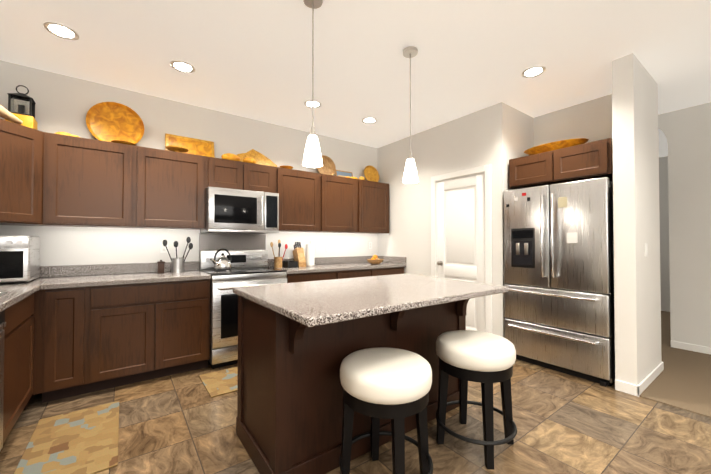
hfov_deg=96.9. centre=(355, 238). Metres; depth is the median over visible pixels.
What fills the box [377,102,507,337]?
wall
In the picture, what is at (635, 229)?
wall
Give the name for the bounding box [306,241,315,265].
paper towel
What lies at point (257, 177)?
upper cabinet
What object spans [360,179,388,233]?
upper cabinet
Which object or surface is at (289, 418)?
kitchen island
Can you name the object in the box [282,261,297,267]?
basket
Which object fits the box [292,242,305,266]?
knife block
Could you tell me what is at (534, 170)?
upper cabinet
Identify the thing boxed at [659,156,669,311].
wall
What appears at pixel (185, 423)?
floor
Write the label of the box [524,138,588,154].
tray
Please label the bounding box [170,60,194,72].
recessed light
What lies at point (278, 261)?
holder
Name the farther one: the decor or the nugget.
the decor
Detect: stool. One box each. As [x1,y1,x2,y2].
[339,347,432,473]
[435,330,516,468]
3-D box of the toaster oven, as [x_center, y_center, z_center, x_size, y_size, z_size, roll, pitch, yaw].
[-2.748,0.159,2.369,0.475,0.359,0.432,1,-1,-36]
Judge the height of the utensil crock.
0.372 m
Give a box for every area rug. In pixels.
[14,401,118,473]
[199,366,237,397]
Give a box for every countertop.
[0,269,43,311]
[40,233,405,289]
[233,273,508,326]
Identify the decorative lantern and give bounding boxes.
[5,85,37,129]
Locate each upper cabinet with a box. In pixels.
[0,119,43,225]
[44,132,135,227]
[136,146,207,229]
[208,157,243,189]
[244,162,275,192]
[276,167,323,231]
[316,174,359,232]
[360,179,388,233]
[509,151,557,188]
[552,138,612,182]
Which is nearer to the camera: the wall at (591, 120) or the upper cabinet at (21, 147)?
the upper cabinet at (21, 147)
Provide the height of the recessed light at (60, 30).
0.004 m
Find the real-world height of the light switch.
0.114 m
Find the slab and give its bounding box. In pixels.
[237,149,276,166]
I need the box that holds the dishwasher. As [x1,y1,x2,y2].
[0,310,5,450]
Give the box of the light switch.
[645,243,647,256]
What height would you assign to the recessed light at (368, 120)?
0.004 m
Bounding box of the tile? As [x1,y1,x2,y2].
[335,170,352,176]
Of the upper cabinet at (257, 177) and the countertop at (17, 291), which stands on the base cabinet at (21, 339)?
the countertop at (17, 291)
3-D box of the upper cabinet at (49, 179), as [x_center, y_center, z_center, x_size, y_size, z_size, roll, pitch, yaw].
[-2.393,-0.488,2.874,0.610,0.760,0.325,1,-1,-36]
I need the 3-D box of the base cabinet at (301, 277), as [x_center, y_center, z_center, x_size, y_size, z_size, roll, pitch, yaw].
[-0.686,0.840,3.929,0.663,0.874,0.609,1,-1,-36]
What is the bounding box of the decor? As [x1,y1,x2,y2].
[221,153,255,163]
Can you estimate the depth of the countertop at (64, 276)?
3.25 m
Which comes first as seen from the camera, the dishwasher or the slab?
the dishwasher
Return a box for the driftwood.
[0,105,22,124]
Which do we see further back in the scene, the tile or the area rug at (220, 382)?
the tile
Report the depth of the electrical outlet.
3.33 m
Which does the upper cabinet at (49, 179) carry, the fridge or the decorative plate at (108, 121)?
the decorative plate at (108, 121)
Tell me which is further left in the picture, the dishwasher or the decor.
the dishwasher
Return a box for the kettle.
[209,248,231,270]
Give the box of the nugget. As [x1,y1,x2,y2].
[54,132,78,136]
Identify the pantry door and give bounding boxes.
[437,173,485,331]
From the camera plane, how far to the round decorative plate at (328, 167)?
4.47 m
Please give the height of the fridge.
1.780 m
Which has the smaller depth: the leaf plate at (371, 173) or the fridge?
the fridge
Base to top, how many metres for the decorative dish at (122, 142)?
0.022 m
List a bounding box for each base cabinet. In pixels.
[3,291,38,418]
[35,287,90,402]
[87,279,209,392]
[286,271,338,282]
[339,269,370,278]
[371,267,403,275]
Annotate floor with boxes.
[0,359,710,473]
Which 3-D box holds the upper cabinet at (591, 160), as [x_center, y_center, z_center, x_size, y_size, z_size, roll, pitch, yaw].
[2.324,-0.710,3.087,0.660,0.310,0.448,1,-1,-36]
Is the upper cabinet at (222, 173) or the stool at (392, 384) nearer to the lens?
the stool at (392, 384)
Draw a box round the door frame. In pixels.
[431,164,491,332]
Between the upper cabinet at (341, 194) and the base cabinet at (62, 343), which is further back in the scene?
the upper cabinet at (341, 194)
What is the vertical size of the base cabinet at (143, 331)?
0.874 m
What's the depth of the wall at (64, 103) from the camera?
3.30 m
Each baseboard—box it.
[634,362,663,396]
[670,340,710,354]
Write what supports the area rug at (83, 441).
on the floor
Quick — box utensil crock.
[163,237,192,272]
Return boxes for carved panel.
[165,133,214,157]
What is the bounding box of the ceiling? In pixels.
[0,0,710,156]
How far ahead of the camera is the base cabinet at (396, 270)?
4.39 m
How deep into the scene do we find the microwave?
3.40 m
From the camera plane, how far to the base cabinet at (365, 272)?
4.06 m
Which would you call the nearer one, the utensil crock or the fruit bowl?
the utensil crock
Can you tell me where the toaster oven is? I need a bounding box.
[0,236,39,282]
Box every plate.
[86,102,143,143]
[165,146,188,152]
[317,155,335,174]
[364,165,378,181]
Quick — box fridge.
[504,177,614,386]
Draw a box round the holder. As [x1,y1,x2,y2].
[270,239,287,267]
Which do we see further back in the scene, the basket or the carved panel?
the basket
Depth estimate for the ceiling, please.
2.55 m
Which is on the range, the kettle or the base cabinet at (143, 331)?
the kettle
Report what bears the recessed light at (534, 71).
in the ceiling
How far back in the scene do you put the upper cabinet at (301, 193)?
3.94 m
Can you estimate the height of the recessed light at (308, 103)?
0.004 m
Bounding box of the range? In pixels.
[199,250,286,368]
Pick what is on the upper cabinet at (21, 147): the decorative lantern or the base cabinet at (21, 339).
the decorative lantern
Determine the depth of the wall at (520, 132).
3.64 m
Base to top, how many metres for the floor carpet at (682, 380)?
0.058 m
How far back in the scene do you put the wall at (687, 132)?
3.56 m
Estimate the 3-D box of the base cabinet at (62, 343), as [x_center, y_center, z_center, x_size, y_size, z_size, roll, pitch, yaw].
[-2.421,0.822,2.651,0.291,0.874,0.609,1,-1,-36]
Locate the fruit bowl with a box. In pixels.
[367,255,383,263]
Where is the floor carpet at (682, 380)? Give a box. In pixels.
[639,311,710,417]
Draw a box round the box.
[157,260,164,272]
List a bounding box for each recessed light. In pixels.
[43,22,79,39]
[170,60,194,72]
[304,100,321,107]
[362,117,376,123]
[521,66,545,77]
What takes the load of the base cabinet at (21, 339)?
on the floor
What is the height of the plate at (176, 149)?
0.055 m
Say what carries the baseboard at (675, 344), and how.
attached to the wall at (687, 132)
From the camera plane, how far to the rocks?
4.64 m
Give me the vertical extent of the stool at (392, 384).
0.635 m
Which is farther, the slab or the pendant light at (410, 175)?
the slab
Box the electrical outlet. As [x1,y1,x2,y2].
[160,242,167,252]
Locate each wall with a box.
[0,60,377,265]
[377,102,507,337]
[507,105,533,189]
[533,81,661,363]
[612,53,658,384]
[658,102,710,346]
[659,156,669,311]
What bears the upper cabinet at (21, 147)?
attached to the wall at (64, 103)
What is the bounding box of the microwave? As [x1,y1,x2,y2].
[200,187,278,233]
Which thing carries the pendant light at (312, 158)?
hanging from the ceiling
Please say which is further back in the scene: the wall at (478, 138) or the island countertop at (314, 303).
the wall at (478, 138)
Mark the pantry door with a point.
(460, 228)
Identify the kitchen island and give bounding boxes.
[236,295,468,473]
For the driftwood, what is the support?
on the upper cabinet at (21, 147)
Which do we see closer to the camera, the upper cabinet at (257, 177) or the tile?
the upper cabinet at (257, 177)
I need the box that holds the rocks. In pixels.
[346,176,364,179]
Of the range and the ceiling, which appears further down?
the range
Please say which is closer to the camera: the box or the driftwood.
the driftwood
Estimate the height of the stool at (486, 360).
0.635 m
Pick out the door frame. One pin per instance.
(486, 169)
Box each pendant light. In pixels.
[302,0,322,167]
[403,46,418,183]
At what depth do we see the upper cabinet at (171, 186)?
3.10 m
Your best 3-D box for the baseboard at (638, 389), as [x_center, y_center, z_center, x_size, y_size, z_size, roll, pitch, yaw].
[2.579,1.218,2.751,0.840,0.085,0.016,1,-1,-36]
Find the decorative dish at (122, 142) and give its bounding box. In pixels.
[111,140,135,145]

